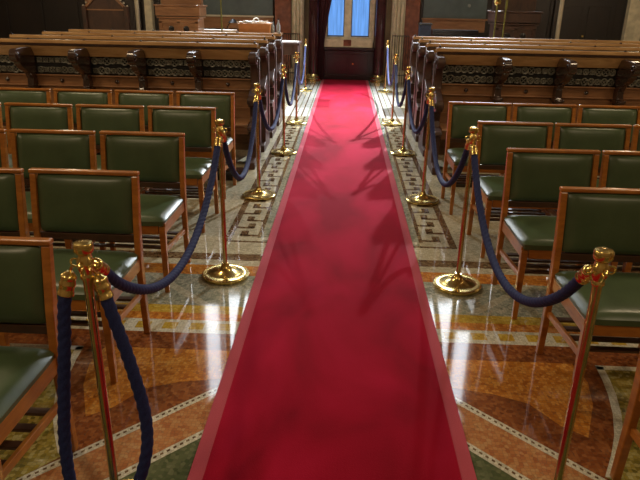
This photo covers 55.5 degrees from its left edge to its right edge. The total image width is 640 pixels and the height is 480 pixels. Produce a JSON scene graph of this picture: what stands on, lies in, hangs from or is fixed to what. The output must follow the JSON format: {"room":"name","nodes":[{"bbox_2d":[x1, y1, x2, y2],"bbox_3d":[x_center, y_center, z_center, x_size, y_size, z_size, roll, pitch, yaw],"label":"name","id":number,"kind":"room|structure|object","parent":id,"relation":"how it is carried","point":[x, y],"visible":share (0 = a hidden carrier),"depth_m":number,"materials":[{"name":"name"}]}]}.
{"room":"ceremonial assembly hall","nodes":[
{"label":"ceremonial assembly hall","id":0,"kind":"room"},
{"bbox_2d":[0,79,639,479],"bbox_3d":[0.167,-0.205,4.957,16.000,0.003,19.400,2,21,2],"label":"floor","id":1,"kind":"structure","parent":0,"point":[511,399],"depth_m":2.98,"materials":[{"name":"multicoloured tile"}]},
{"bbox_2d":[0,103,2,128],"bbox_3d":[-2.743,-0.583,4.620,0.528,0.846,0.528,2,21,2],"label":"chair","id":2,"kind":"object","parent":1,"relation":"on","point":[1,120],"visible":0.13,"depth_m":4.71,"materials":[{"name":"wood"}]},
{"bbox_2d":[0,129,8,167],"bbox_3d":[-2.221,-0.208,3.681,0.528,0.846,0.528,2,21,2],"label":"chair","id":3,"kind":"object","parent":1,"relation":"on","point":[4,161],"visible":0.27,"depth_m":3.77,"materials":[{"name":"wood"}]},
{"bbox_2d":[0,168,29,236],"bbox_3d":[-1.691,0.137,2.816,0.528,0.846,0.528,2,21,2],"label":"chair","id":4,"kind":"object","parent":1,"relation":"on","point":[13,208],"visible":0.46,"depth_m":2.90,"materials":[{"name":"leather"}]},
{"bbox_2d":[0,87,51,152],"bbox_3d":[-2.706,-0.886,5.402,0.528,0.846,0.528,2,21,1],"label":"chair","id":5,"kind":"object","parent":1,"relation":"on","point":[15,95],"visible":0.23,"depth_m":5.47,"materials":[{"name":"leather"}]},
{"bbox_2d":[4,102,73,191],"bbox_3d":[-2.191,-0.569,4.613,0.528,0.846,0.528,2,21,2],"label":"chair","id":6,"kind":"object","parent":1,"relation":"on","point":[49,116],"visible":0.31,"depth_m":4.68,"materials":[{"name":"leather"}]},
{"bbox_2d":[8,154,12,173],"bbox_3d":[-2.193,-0.581,4.570,0.510,0.062,0.455,2,21,2],"label":"seat cushion","id":7,"kind":"object","parent":6,"relation":"on","point":[10,155],"depth_m":4.47,"materials":[{"name":"green leather"}]},
{"bbox_2d":[0,236,78,479],"bbox_3d":[-1.186,0.471,1.981,0.528,0.846,0.528,2,21,2],"label":"chair","id":8,"kind":"object","parent":1,"relation":"on","point":[28,294],"visible":0.9,"depth_m":2.05,"materials":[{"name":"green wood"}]},
{"bbox_2d":[0,407,49,464],"bbox_3d":[-1.190,0.646,2.028,0.462,0.030,0.319,2,21,2],"label":"slatted shelf","id":9,"kind":"object","parent":8,"relation":"attached to","point":[17,446],"depth_m":2.05,"materials":[{"name":"brown wood"}]},
{"bbox_2d":[0,346,53,423],"bbox_3d":[-1.187,0.460,1.938,0.510,0.062,0.455,2,21,2],"label":"seat cushion","id":10,"kind":"object","parent":8,"relation":"on","point":[22,369],"depth_m":1.98,"materials":[{"name":"green leather"}]},
{"bbox_2d":[9,129,105,249],"bbox_3d":[-1.667,-0.195,3.674,0.528,0.846,0.528,2,21,2],"label":"chair","id":11,"kind":"object","parent":1,"relation":"on","point":[31,148],"visible":0.3,"depth_m":3.75,"materials":[{"name":"leather"}]},
{"bbox_2d":[25,192,32,222],"bbox_3d":[-1.668,-0.206,3.631,0.510,0.062,0.455,2,21,2],"label":"seat cushion","id":12,"kind":"object","parent":11,"relation":"on","point":[28,195],"depth_m":3.51,"materials":[{"name":"green leather"}]},
{"bbox_2d":[29,232,75,246],"bbox_3d":[-1.671,-0.020,3.722,0.462,0.030,0.319,2,21,2],"label":"slatted shelf","id":13,"kind":"object","parent":11,"relation":"attached to","point":[31,233],"depth_m":3.65,"materials":[{"name":"brown wood"}]},
{"bbox_2d":[0,168,150,383],"bbox_3d":[-1.140,0.150,2.810,0.528,0.846,0.528,2,21,2],"label":"chair","id":14,"kind":"object","parent":1,"relation":"on","point":[74,204],"visible":0.59,"depth_m":2.89,"materials":[{"name":"leather"}]},
{"bbox_2d":[45,296,133,326],"bbox_3d":[-1.144,0.325,2.857,0.462,0.030,0.319,2,21,2],"label":"slatted shelf","id":15,"kind":"object","parent":14,"relation":"attached to","point":[126,308],"depth_m":2.81,"materials":[{"name":"brown wood"}]},
{"bbox_2d":[53,249,137,300],"bbox_3d":[-1.141,0.139,2.767,0.510,0.062,0.455,2,21,2],"label":"seat cushion","id":16,"kind":"object","parent":14,"relation":"on","point":[123,263],"depth_m":2.80,"materials":[{"name":"green leather"}]},
{"bbox_2d":[53,88,111,153],"bbox_3d":[-2.155,-0.872,5.396,0.528,0.846,0.528,2,21,2],"label":"chair","id":17,"kind":"object","parent":1,"relation":"on","point":[64,96],"visible":0.22,"depth_m":5.46,"materials":[{"name":"leather"}]},
{"bbox_2d":[69,239,132,479],"bbox_3d":[-0.662,0.459,1.849,0.292,0.976,0.292,2,21,2],"label":"stanchion","id":18,"kind":"object","parent":1,"relation":"on","point":[83,248],"visible":0.99,"depth_m":1.77,"materials":[{"name":"gold metal"}]},
{"bbox_2d":[57,264,153,479],"bbox_3d":[-0.646,0.476,1.805,0.286,0.842,0.136,0,21,-4],"label":"rope","id":19,"kind":"object","parent":18,"relation":"hanging from","point":[67,283],"visible":1,"depth_m":1.77,"materials":[{"name":"blue fabric"}]},
{"bbox_2d":[94,134,221,294],"bbox_3d":[-0.618,-0.076,2.668,0.046,0.437,1.863,2,21,2],"label":"rope","id":20,"kind":"object","parent":18,"relation":"hanging from","point":[121,284],"visible":0.94,"depth_m":2.66,"materials":[{"name":"blue fabric"}]},
{"bbox_2d":[81,0,130,29],"bbox_3d":[-3.680,-3.364,10.405,0.800,1.813,0.570,2,21,2],"label":"seat","id":21,"kind":"object","parent":1,"relation":"on","point":[96,14],"visible":0.4,"depth_m":10.43,"materials":[{"name":"brown wood"}]},
{"bbox_2d":[75,104,146,190],"bbox_3d":[-1.635,-0.556,4.606,0.528,0.846,0.528,2,21,2],"label":"chair","id":22,"kind":"object","parent":1,"relation":"on","point":[91,117],"visible":0.22,"depth_m":4.68,"materials":[{"name":"leather"}]},
{"bbox_2d":[96,155,100,169],"bbox_3d":[-1.636,-0.567,4.563,0.510,0.062,0.455,2,21,2],"label":"seat cushion","id":23,"kind":"object","parent":22,"relation":"on","point":[98,156],"depth_m":4.49,"materials":[{"name":"green leather"}]},
{"bbox_2d":[0,38,260,169],"bbox_3d":[-2.154,-1.441,6.324,3.036,1.235,0.544,2,21,2],"label":"wooden bench","id":24,"kind":"object","parent":1,"relation":"on","point":[112,65],"visible":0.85,"depth_m":6.35,"materials":[{"name":"brown wood"}]},
{"bbox_2d":[100,90,172,153],"bbox_3d":[-1.602,-0.859,5.389,0.528,0.846,0.528,2,21,2],"label":"chair","id":25,"kind":"object","parent":1,"relation":"on","point":[145,98],"visible":0.21,"depth_m":5.46,"materials":[{"name":"leather"}]},
{"bbox_2d":[134,0,140,29],"bbox_3d":[-3.216,-4.165,10.659,0.280,3.140,0.280,2,21,2],"label":"pole","id":26,"kind":"object","parent":1,"relation":"on","point":[136,3],"visible":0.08,"depth_m":10.71,"materials":[{"name":"paint"}]},
{"bbox_2d":[9,33,269,151],"bbox_3d":[-2.121,-1.730,7.070,3.036,1.235,0.544,2,21,2],"label":"bench","id":27,"kind":"object","parent":1,"relation":"on","point":[263,48],"visible":0.12,"depth_m":7.00,"materials":[{"name":"brown wood"}]},
{"bbox_2d":[91,130,190,292],"bbox_3d":[-1.115,-0.182,3.667,0.528,0.846,0.528,2,21,2],"label":"chair","id":28,"kind":"object","parent":1,"relation":"on","point":[159,157],"visible":0.68,"depth_m":3.74,"materials":[{"name":"leather"}]},
{"bbox_2d":[93,231,178,248],"bbox_3d":[-1.119,-0.007,3.715,0.462,0.030,0.319,2,21,2],"label":"slatted shelf","id":29,"kind":"object","parent":28,"relation":"attached to","point":[170,244],"depth_m":3.65,"materials":[{"name":"brown wood"}]},
{"bbox_2d":[140,194,182,225],"bbox_3d":[-1.117,-0.193,3.624,0.510,0.062,0.455,2,21,2],"label":"seat cushion","id":30,"kind":"object","parent":28,"relation":"on","point":[156,210],"depth_m":3.57,"materials":[{"name":"green leather"}]},
{"bbox_2d":[42,30,276,137],"bbox_3d":[-2.087,-2.018,7.815,3.036,1.235,0.544,2,21,2],"label":"bench","id":31,"kind":"object","parent":1,"relation":"on","point":[271,42],"visible":0.09,"depth_m":7.75,"materials":[{"name":"brown wood"}]},
{"bbox_2d":[68,28,282,125],"bbox_3d":[-2.054,-2.307,8.560,3.036,1.235,0.544,2,21,2],"label":"bench","id":32,"kind":"object","parent":1,"relation":"on","point":[279,45],"visible":0.16,"depth_m":8.49,"materials":[{"name":"brown wood"}]},
{"bbox_2d":[140,105,218,232],"bbox_3d":[-1.083,-0.543,4.599,0.528,0.846,0.528,2,21,2],"label":"chair","id":33,"kind":"object","parent":1,"relation":"on","point":[197,123],"visible":0.48,"depth_m":4.67,"materials":[{"name":"leather"}]},
{"bbox_2d":[145,187,206,197],"bbox_3d":[-1.088,-0.368,4.647,0.462,0.030,0.319,2,21,2],"label":"slatted shelf","id":34,"kind":"object","parent":33,"relation":"attached to","point":[190,193],"depth_m":4.61,"materials":[{"name":"brown wood"}]},
{"bbox_2d":[185,157,211,178],"bbox_3d":[-1.085,-0.554,4.556,0.510,0.062,0.455,2,21,2],"label":"seat cushion","id":35,"kind":"object","parent":33,"relation":"on","point":[195,167],"depth_m":4.47,"materials":[{"name":"green leather"}]},
{"bbox_2d":[153,0,206,31],"bbox_3d":[-2.421,-3.581,10.742,0.800,2.018,0.600,2,21,2],"label":"desk","id":36,"kind":"object","parent":1,"relation":"on","point":[173,15],"visible":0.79,"depth_m":10.43,"materials":[{"name":"brown wood"}]},
{"bbox_2d":[169,91,236,198],"bbox_3d":[-1.048,-0.846,5.382,0.528,0.846,0.528,2,21,2],"label":"chair","id":37,"kind":"object","parent":1,"relation":"on","point":[224,104],"visible":0.41,"depth_m":5.45,"materials":[{"name":"leather"}]},
{"bbox_2d":[211,136,232,146],"bbox_3d":[-1.050,-0.857,5.339,0.510,0.062,0.455,2,21,2],"label":"seat cushion","id":38,"kind":"object","parent":37,"relation":"on","point":[229,139],"depth_m":5.43,"materials":[{"name":"green leather"}]},
{"bbox_2d":[202,119,248,284],"bbox_3d":[-0.582,-0.233,3.637,0.292,0.976,0.292,2,21,2],"label":"stanchion","id":39,"kind":"object","parent":1,"relation":"on","point":[226,273],"visible":0.99,"depth_m":3.71,"materials":[{"name":"gold metal"}]},
{"bbox_2d":[222,93,258,180],"bbox_3d":[-0.554,-0.696,4.367,0.047,0.505,1.642,2,21,1],"label":"rope","id":40,"kind":"object","parent":39,"relation":"hanging from","point":[227,156],"visible":0.97,"depth_m":4.58,"materials":[{"name":"blue fabric"}]},
{"bbox_2d":[242,83,274,200],"bbox_3d":[-0.533,-0.846,5.220,0.292,0.976,0.292,2,21,2],"label":"stanchion","id":41,"kind":"object","parent":1,"relation":"on","point":[258,194],"visible":0.96,"depth_m":5.29,"materials":[{"name":"gold metal"}]},
{"bbox_2d":[259,71,284,130],"bbox_3d":[-0.466,-1.316,5.941,0.048,0.485,1.636,3,21,4],"label":"rope","id":42,"kind":"object","parent":41,"relation":"hanging from","point":[282,78],"visible":0.98,"depth_m":6.16,"materials":[{"name":"blue fabric"}]},
{"bbox_2d":[271,64,296,155],"bbox_3d":[-0.406,-1.454,6.794,0.292,0.976,0.292,2,21,2],"label":"stanchion","id":43,"kind":"object","parent":1,"relation":"on","point":[283,151],"visible":0.97,"depth_m":6.85,"materials":[{"name":"gold metal"}]},
{"bbox_2d":[285,58,297,105],"bbox_3d":[-0.364,-1.941,7.598,0.047,0.517,1.802,2,21,2],"label":"rope","id":44,"kind":"object","parent":43,"relation":"hanging from","point":[289,103],"visible":0.94,"depth_m":7.94,"materials":[{"name":"blue fabric"}]},
{"bbox_2d":[283,33,299,81],"bbox_3d":[-0.604,-3.903,13.059,0.360,1.010,0.020,2,21,2],"label":"iron railing","id":45,"kind":"object","parent":1,"relation":"on","point":[288,72],"visible":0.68,"depth_m":13.08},
{"bbox_2d":[282,40,301,99],"bbox_3d":[-0.581,-3.051,10.919,0.460,0.970,0.700,2,21,2],"label":"side table","id":46,"kind":"object","parent":1,"relation":"on","point":[289,48],"visible":0.45,"depth_m":10.50,"materials":[{"name":"brown wood"}]},
{"bbox_2d":[286,52,306,124],"bbox_3d":[-0.329,-2.124,8.524,0.292,0.976,0.292,2,21,2],"label":"stanchion","id":47,"kind":"object","parent":1,"relation":"on","point":[296,121],"visible":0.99,"depth_m":8.59,"materials":[{"name":"gold metal"}]},
{"bbox_2d":[298,43,306,84],"bbox_3d":[-0.303,-2.887,10.108,0.046,0.567,3.452,1,21,0],"label":"rope","id":48,"kind":"object","parent":47,"relation":"hanging from","point":[305,44],"visible":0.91,"depth_m":10.83,"materials":[{"name":"blue fabric"}]},
{"bbox_2d":[300,38,312,91],"bbox_3d":[-0.281,-3.392,11.793,0.292,0.976,0.292,2,21,2],"label":"stanchion","id":49,"kind":"object","parent":1,"relation":"on","point":[305,89],"visible":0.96,"depth_m":11.85,"materials":[{"name":"gold metal"}]},
{"bbox_2d":[306,0,319,81],"bbox_3d":[-0.125,-5.364,12.826,0.360,3.920,0.360,2,21,2],"label":"marble column","id":50,"kind":"structure","parent":1,"relation":"on","point":[313,15],"depth_m":13.15,"materials":[{"name":"red stone"}]},
{"bbox_2d":[318,0,331,78],"bbox_3d":[0.408,-5.142,12.974,1.250,3.338,0.072,2,21,2],"label":"curtain","id":51,"kind":"object","parent":50,"relation":"hanging from","point":[324,5],"visible":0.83,"depth_m":13.21,"materials":[{"name":"red fabric"}]},
{"bbox_2d":[187,79,476,479],"bbox_3d":[0.206,-0.523,5.756,1.038,0.012,17.120,2,21,2],"label":"carpet runner","id":52,"kind":"object","parent":1,"relation":"on","point":[335,369],"visible":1,"depth_m":3.03,"materials":[{"name":"red carpet"}]},
{"bbox_2d":[370,0,386,82],"bbox_3d":[1.314,-5.319,12.779,0.360,3.920,0.360,2,21,2],"label":"marble column","id":53,"kind":"structure","parent":1,"relation":"on","point":[381,5],"depth_m":13.10,"materials":[{"name":"brown stone"}]},
{"bbox_2d":[378,40,391,92],"bbox_3d":[1.291,-3.378,11.836,0.292,0.976,0.292,2,21,2],"label":"stanchion","id":54,"kind":"object","parent":1,"relation":"on","point":[384,90],"visible":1,"depth_m":11.89,"materials":[{"name":"gold metal"}]},
{"bbox_2d":[382,53,401,125],"bbox_3d":[1.044,-2.123,8.590,0.292,0.976,0.292,2,21,2],"label":"stanchion","id":55,"kind":"object","parent":1,"relation":"on","point":[391,122],"visible":1,"depth_m":8.65,"materials":[{"name":"gold metal"}]},
{"bbox_2d":[386,44,394,85],"bbox_3d":[1.170,-2.879,10.162,0.046,0.566,3.434,2,21,3],"label":"rope","id":56,"kind":"object","parent":55,"relation":"hanging from","point":[387,46],"visible":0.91,"depth_m":10.80,"materials":[{"name":"blue fabric"}]},
{"bbox_2d":[394,61,406,106],"bbox_3d":[1.009,-1.940,7.665,0.046,0.516,1.800,2,21,2],"label":"rope","id":57,"kind":"object","parent":55,"relation":"hanging from","point":[400,104],"visible":0.92,"depth_m":7.94,"materials":[{"name":"blue fabric"}]},
{"bbox_2d":[390,35,409,84],"bbox_3d":[1.693,-3.830,12.984,0.360,1.010,0.020,2,21,2],"label":"iron railing","id":58,"kind":"object","parent":1,"relation":"on","point":[399,36],"visible":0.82,"depth_m":12.94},
{"bbox_2d":[390,66,415,155],"bbox_3d":[0.967,-1.454,6.862,0.292,0.976,0.292,2,21,2],"label":"stanchion","id":59,"kind":"object","parent":1,"relation":"on","point":[403,151],"visible":0.99,"depth_m":6.93,"materials":[{"name":"gold metal"}]},
{"bbox_2d":[406,87,438,205],"bbox_3d":[0.908,-0.799,5.171,0.292,0.976,0.292,2,21,2],"label":"stanchion","id":60,"kind":"object","parent":1,"relation":"on","point":[422,199],"visible":0.97,"depth_m":5.24,"materials":[{"name":"gold metal"}]},
{"bbox_2d":[407,74,428,133],"bbox_3d":[0.941,-1.292,5.950,0.046,0.486,1.759,2,21,1],"label":"rope","id":61,"kind":"object","parent":60,"relation":"hanging from","point":[425,114],"visible":0.91,"depth_m":6.21,"materials":[{"name":"blue fabric"}]},
{"bbox_2d":[418,23,432,35],"bbox_3d":[2.026,-3.606,12.036,0.260,1.290,0.260,2,21,2],"label":"monitor","id":62,"kind":"object","parent":1,"relation":"on","point":[424,29],"visible":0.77,"depth_m":11.75,"materials":[{"name":"black plastic"}]},
{"bbox_2d":[431,29,478,36],"bbox_3d":[2.667,-3.638,12.317,0.900,1.170,0.300,2,21,2],"label":"base cabinet","id":63,"kind":"object","parent":1,"relation":"on","point":[435,32],"visible":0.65,"depth_m":11.99,"materials":[{"name":"brown wood"}]},
{"bbox_2d":[433,126,481,295],"bbox_3d":[0.848,-0.175,3.558,0.292,0.976,0.292,2,21,2],"label":"stanchion","id":64,"kind":"object","parent":1,"relation":"on","point":[457,284],"visible":0.99,"depth_m":3.63,"materials":[{"name":"gold metal"}]},
{"bbox_2d":[429,97,469,186],"bbox_3d":[0.881,-0.643,4.303,0.047,0.505,1.674,2,21,1],"label":"rope","id":65,"kind":"object","parent":64,"relation":"hanging from","point":[465,154],"visible":0.98,"depth_m":4.48,"materials":[{"name":"blue fabric"}]},
{"bbox_2d":[441,101,511,214],"bbox_3d":[1.336,-0.683,5.081,0.528,0.846,0.528,2,21,2],"label":"chair","id":66,"kind":"object","parent":1,"relation":"on","point":[463,115],"visible":0.56,"depth_m":5.15,"materials":[{"name":"leather"}]},
{"bbox_2d":[447,148,468,165],"bbox_3d":[1.335,-0.694,5.038,0.510,0.062,0.455,2,21,2],"label":"seat cushion","id":67,"kind":"object","parent":66,"relation":"on","point":[454,155],"depth_m":5.00,"materials":[{"name":"green leather"}]},
{"bbox_2d":[449,174,485,183],"bbox_3d":[1.332,-0.508,5.129,0.462,0.030,0.319,2,21,2],"label":"slatted shelf","id":68,"kind":"object","parent":66,"relation":"attached to","point":[462,178],"depth_m":5.09,"materials":[{"name":"brown wood"}]},
{"bbox_2d":[493,0,500,37],"bbox_3d":[2.729,-2.934,9.689,0.120,1.760,0.117,2,21,2],"label":"staff","id":69,"kind":"object","parent":1,"relation":"on","point":[497,3],"visible":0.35,"depth_m":9.43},
{"bbox_2d":[502,0,507,37],"bbox_3d":[2.870,-2.976,9.667,0.180,1.860,0.090,2,21,2],"label":"staff","id":70,"kind":"object","parent":1,"relation":"on","point":[506,3],"visible":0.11,"depth_m":9.47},
{"bbox_2d":[467,121,557,257],"bbox_3d":[1.366,-0.352,4.231,0.528,0.846,0.528,2,21,2],"label":"chair","id":71,"kind":"object","parent":1,"relation":"on","point":[496,136],"visible":0.42,"depth_m":4.30,"materials":[{"name":"leather"}]},
{"bbox_2d":[480,176,504,200],"bbox_3d":[1.365,-0.363,4.188,0.510,0.062,0.455,2,21,2],"label":"seat cushion","id":72,"kind":"object","parent":71,"relation":"on","point":[492,187],"depth_m":4.11,"materials":[{"name":"green leather"}]},
{"bbox_2d":[484,207,544,220],"bbox_3d":[1.362,-0.178,4.279,0.462,0.030,0.319,2,21,2],"label":"slatted shelf","id":73,"kind":"object","parent":71,"relation":"attached to","point":[495,212],"depth_m":4.32,"materials":[{"name":"brown wood"}]},
{"bbox_2d":[487,0,542,38],"bbox_3d":[3.303,-3.398,10.557,0.800,2.018,0.600,2,21,2],"label":"desk","id":74,"kind":"object","parent":1,"relation":"on","point":[521,20],"visible":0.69,"depth_m":10.26,"materials":[{"name":"brown wood"}]},
{"bbox_2d":[441,173,598,187],"bbox_3d":[3.305,-0.505,5.753,4.300,0.100,0.150,2,21,2],"label":"bench","id":75,"kind":"object","parent":1,"relation":"on","point":[447,180],"visible":0.02,"depth_m":5.78,"materials":[{"name":"brown wood"}]},
{"bbox_2d":[406,34,639,129],"bbox_3d":[3.447,-2.131,8.383,4.401,1.235,0.544,2,21,2],"label":"bench","id":76,"kind":"object","parent":1,"relation":"on","point":[414,47],"visible":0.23,"depth_m":8.35,"materials":[{"name":"brown wood"}]},
{"bbox_2d":[412,37,639,141],"bbox_3d":[3.413,-1.843,7.637,4.401,1.235,0.544,2,21,2],"label":"bench","id":77,"kind":"object","parent":1,"relation":"on","point":[422,46],"visible":0.12,"depth_m":7.62,"materials":[{"name":"brown wood"}]},
{"bbox_2d":[418,41,639,156],"bbox_3d":[3.380,-1.554,6.892,4.401,1.235,0.544,2,21,2],"label":"bench","id":78,"kind":"object","parent":1,"relation":"on","point":[430,51],"visible":0.19,"depth_m":6.88,"materials":[{"name":"brown wood"}]},
{"bbox_2d":[427,45,639,174],"bbox_3d":[3.347,-1.266,6.146,4.401,1.235,0.544,2,21,2],"label":"wooden bench","id":79,"kind":"object","parent":1,"relation":"on","point":[576,77],"visible":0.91,"depth_m":6.22,"materials":[{"name":"brown wood"}]},
{"bbox_2d":[512,103,576,211],"bbox_3d":[1.885,-0.665,5.063,0.528,0.846,0.528,2,21,1],"label":"chair","id":80,"kind":"object","parent":1,"relation":"on","point":[525,112],"visible":0.17,"depth_m":5.13,"materials":[{"name":"leather"}]},
{"bbox_2d":[491,148,617,318],"bbox_3d":[1.325,-0.039,3.421,0.528,0.846,0.528,2,21,2],"label":"chair","id":81,"kind":"object","parent":1,"relation":"on","point":[533,177],"visible":0.67,"depth_m":3.49,"materials":[{"name":"leather"}]},
{"bbox_2d":[504,215,556,250],"bbox_3d":[1.324,-0.050,3.377,0.510,0.062,0.455,2,21,2],"label":"seat cushion","id":82,"kind":"object","parent":81,"relation":"on","point":[528,232],"depth_m":3.32,"materials":[{"name":"green leather"}]},
{"bbox_2d":[506,253,590,273],"bbox_3d":[1.321,0.136,3.468,0.462,0.030,0.319,2,21,2],"label":"slatted shelf","id":83,"kind":"object","parent":81,"relation":"attached to","point":[510,261],"depth_m":3.43,"materials":[{"name":"brown wood"}]},
{"bbox_2d":[555,0,564,38],"bbox_3d":[4.126,-3.931,10.421,0.280,3.140,0.280,2,21,2],"label":"pole","id":84,"kind":"object","parent":1,"relation":"on","point":[561,6],"visible":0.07,"depth_m":10.45,"materials":[{"name":"paint"}]},
{"bbox_2d":[554,247,616,479],"bbox_3d":[0.783,0.480,1.868,0.292,0.976,0.292,2,21,2],"label":"stanchion","id":85,"kind":"object","parent":1,"relation":"on","point":[603,256],"visible":1,"depth_m":1.79,"materials":[{"name":"gold metal"}]},
{"bbox_2d":[470,140,591,307],"bbox_3d":[0.819,-0.023,2.643,0.046,0.466,1.759,2,21,2],"label":"rope","id":86,"kind":"object","parent":85,"relation":"hanging from","point":[581,278],"visible":0.96,"depth_m":2.62,"materials":[{"name":"blue fabric"}]},
{"bbox_2d":[543,123,631,215],"bbox_3d":[1.909,-0.335,4.213,0.528,0.846,0.528,2,21,2],"label":"chair","id":87,"kind":"object","parent":1,"relation":"on","point":[584,136],"visible":0.23,"depth_m":4.28,"materials":[{"name":"leather"}]},
{"bbox_2d":[536,186,639,405],"bbox_3d":[1.334,0.251,2.674,0.528,0.846,0.528,2,21,2],"label":"chair","id":88,"kind":"object","parent":1,"relation":"on","point":[588,218],"visible":0.84,"depth_m":2.74,"materials":[{"name":"leather"}]},
{"bbox_2d":[555,271,639,326],"bbox_3d":[1.333,0.240,2.631,0.510,0.062,0.455,2,21,2],"label":"seat cushion","id":89,"kind":"object","parent":88,"relation":"on","point":[619,303],"depth_m":2.54,"materials":[{"name":"green leather"}]},
{"bbox_2d":[556,317,639,353],"bbox_3d":[1.330,0.426,2.721,0.462,0.030,0.319,2,21,2],"label":"slatted shelf","id":90,"kind":"object","parent":88,"relation":"attached to","point":[563,330],"depth_m":2.66,"materials":[{"name":"brown wood"}]},
{"bbox_2d":[576,105,639,175],"bbox_3d":[2.426,-0.648,5.046,0.528,0.846,0.528,2,21,2],"label":"chair","id":91,"kind":"object","parent":1,"relation":"on","point":[590,114],"visible":0.19,"depth_m":5.11,"materials":[{"name":"leather"}]},
{"bbox_2d":[585,150,639,272],"bbox_3d":[1.871,-0.021,3.403,0.528,0.846,0.528,2,21,1],"label":"chair","id":92,"kind":"object","parent":1,"relation":"on","point":[619,169],"visible":0.24,"depth_m":3.48,"materials":[{"name":"leather"}]},
{"bbox_2d":[617,262,639,271],"bbox_3d":[1.867,0.153,3.450,0.462,0.030,0.319,2,21,1],"label":"slatted shelf","id":93,"kind":"object","parent":92,"relation":"attached to","point":[637,269],"depth_m":3.41,"materials":[{"name":"brown wood"}]},
{"bbox_2d":[610,352,639,479],"bbox_3d":[1.323,0.562,1.872,0.528,0.846,0.528,2,21,2],"label":"chair","id":94,"kind":"object","parent":1,"relation":"on","point":[629,432],"visible":1,"depth_m":2.11,"materials":[{"name":"wood"}]},
{"bbox_2d":[630,125,639,150],"bbox_3d":[2.457,-0.318,4.196,0.528,0.846,0.528,2,21,1],"label":"chair","id":95,"kind":"object","parent":1,"relation":"on","point":[635,143],"visible":0.24,"depth_m":4.29,"materials":[{"name":"wood"}]},
{"bbox_3d":[-1.500,-3.417,11.677,1.530,1.070,0.700,2,21,2],"label":"table","id":96,"kind":"object","parent":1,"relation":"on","visible":0},
{"bbox_2d":[204,29,236,31],"bbox_3d":[-1.891,-3.897,11.348,0.660,0.050,0.260,2,21,2],"label":"paper stack","id":97,"kind":"object","parent":96,"relation":"on","point":[205,30],"visible":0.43,"depth_m":11.23,"materials":[{"name":"white paper"}]},
{"bbox_2d":[237,17,271,32],"bbox_3d":[-1.225,-4.018,11.378,0.638,0.277,0.340,2,21,2],"label":"box","id":98,"kind":"object","parent":96,"relation":"on","point":[244,26],"visible":0.91,"depth_m":11.25,"materials":[{"name":"brown"}]},
{"bbox_2d":[274,0,420,76],"bbox_3d":[0.672,-8.847,12.053,16.400,11.000,0.300,2,21,2],"label":"wall","id":99,"kind":"structure","parent":0,"point":[306,2],"depth_m":13.47,"materials":[{"name":"paint"}]},
{"bbox_2d":[120,0,142,29],"bbox_3d":[-4.361,-4.985,13.462,0.800,2.600,0.160,2,21,2],"label":"door","id":100,"kind":"structure","parent":99,"relation":"in","point":[130,3],"depth_m":13.42,"materials":[{"name":"brown wood"}]},
{"bbox_2d":[144,0,155,30],"bbox_3d":[-3.738,-6.178,12.973,0.260,5.200,0.280,2,21,2],"label":"trim","id":101,"kind":"structure","parent":99,"relation":"attached to","point":[148,4],"depth_m":13.37,"materials":[{"name":"stone"}]},
{"bbox_2d":[202,0,273,28],"bbox_3d":[-1.836,-5.574,13.087,1.690,1.940,0.115,2,21,2],"label":"board","id":102,"kind":"object","parent":99,"relation":"attached to","point":[239,10],"visible":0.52,"depth_m":13.31,"materials":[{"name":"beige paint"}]},
{"bbox_2d":[275,0,291,78],"bbox_3d":[-0.798,-5.554,13.169,0.360,4.000,0.120,2,21,2],"label":"trim","id":103,"kind":"structure","parent":99,"relation":"attached to","point":[283,8],"depth_m":13.38,"materials":[{"name":"red stone"}]},
{"bbox_2d":[289,0,304,79],"bbox_3d":[-0.464,-5.973,12.884,0.340,5.000,0.320,2,21,2],"label":"trim","id":104,"kind":"structure","parent":99,"relation":"attached to","point":[297,5],"depth_m":13.32,"materials":[{"name":"stone"}]},
{"bbox_2d":[0,0,639,40],"bbox_3d":[0.593,-5.143,13.271,16.000,3.210,0.110,2,21,2],"label":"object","id":105,"kind":"structure","parent":99,"relation":"attached to","point":[16,16],"depth_m":13.56,"materials":[{"name":"brown wood"}]},
{"bbox_2d":[320,47,373,80],"bbox_3d":[0.618,-3.955,13.660,1.380,0.715,0.240,2,21,2],"label":"door","id":106,"kind":"structure","parent":99,"relation":"in","point":[340,63],"depth_m":13.65,"materials":[{"name":"brown wood"}]},
{"bbox_2d":[324,0,375,47],"bbox_3d":[0.641,-5.598,13.044,1.140,2.795,0.200,2,21,2],"label":"window","id":107,"kind":"structure","parent":99,"relation":"in","point":[353,20],"depth_m":13.40,"materials":[{"name":"glass"}]},
{"bbox_2d":[386,0,405,81],"bbox_3d":[1.724,-5.903,12.813,0.360,5.000,0.320,2,21,2],"label":"trim","id":108,"kind":"structure","parent":99,"relation":"attached to","point":[398,6],"depth_m":13.27,"materials":[{"name":"stone"}]},
{"bbox_2d":[402,0,420,80],"bbox_3d":[1.999,-5.464,13.078,0.360,4.000,0.120,2,21,2],"label":"trim","id":109,"kind":"structure","parent":99,"relation":"attached to","point":[412,11],"depth_m":13.31,"materials":[{"name":"red stone"}]},
{"bbox_2d":[421,0,487,32],"bbox_3d":[2.919,-5.432,12.929,1.410,1.920,0.115,2,21,2],"label":"board","id":110,"kind":"object","parent":99,"relation":"attached to","point":[443,14],"visible":0.87,"depth_m":13.15,"materials":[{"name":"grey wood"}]},
{"bbox_2d":[549,0,617,39],"bbox_3d":[5.679,-4.665,13.137,1.300,2.600,0.160,2,21,2],"label":"door","id":111,"kind":"structure","parent":99,"relation":"in","point":[581,19],"depth_m":13.09,"materials":[{"name":"brown wood"}]},
{"bbox_2d":[621,0,639,40],"bbox_3d":[6.751,-5.843,12.633,0.440,5.200,0.280,2,21,2],"label":"trim","id":112,"kind":"structure","parent":99,"relation":"attached to","point":[631,27],"depth_m":13.01,"materials":[{"name":"stone"}]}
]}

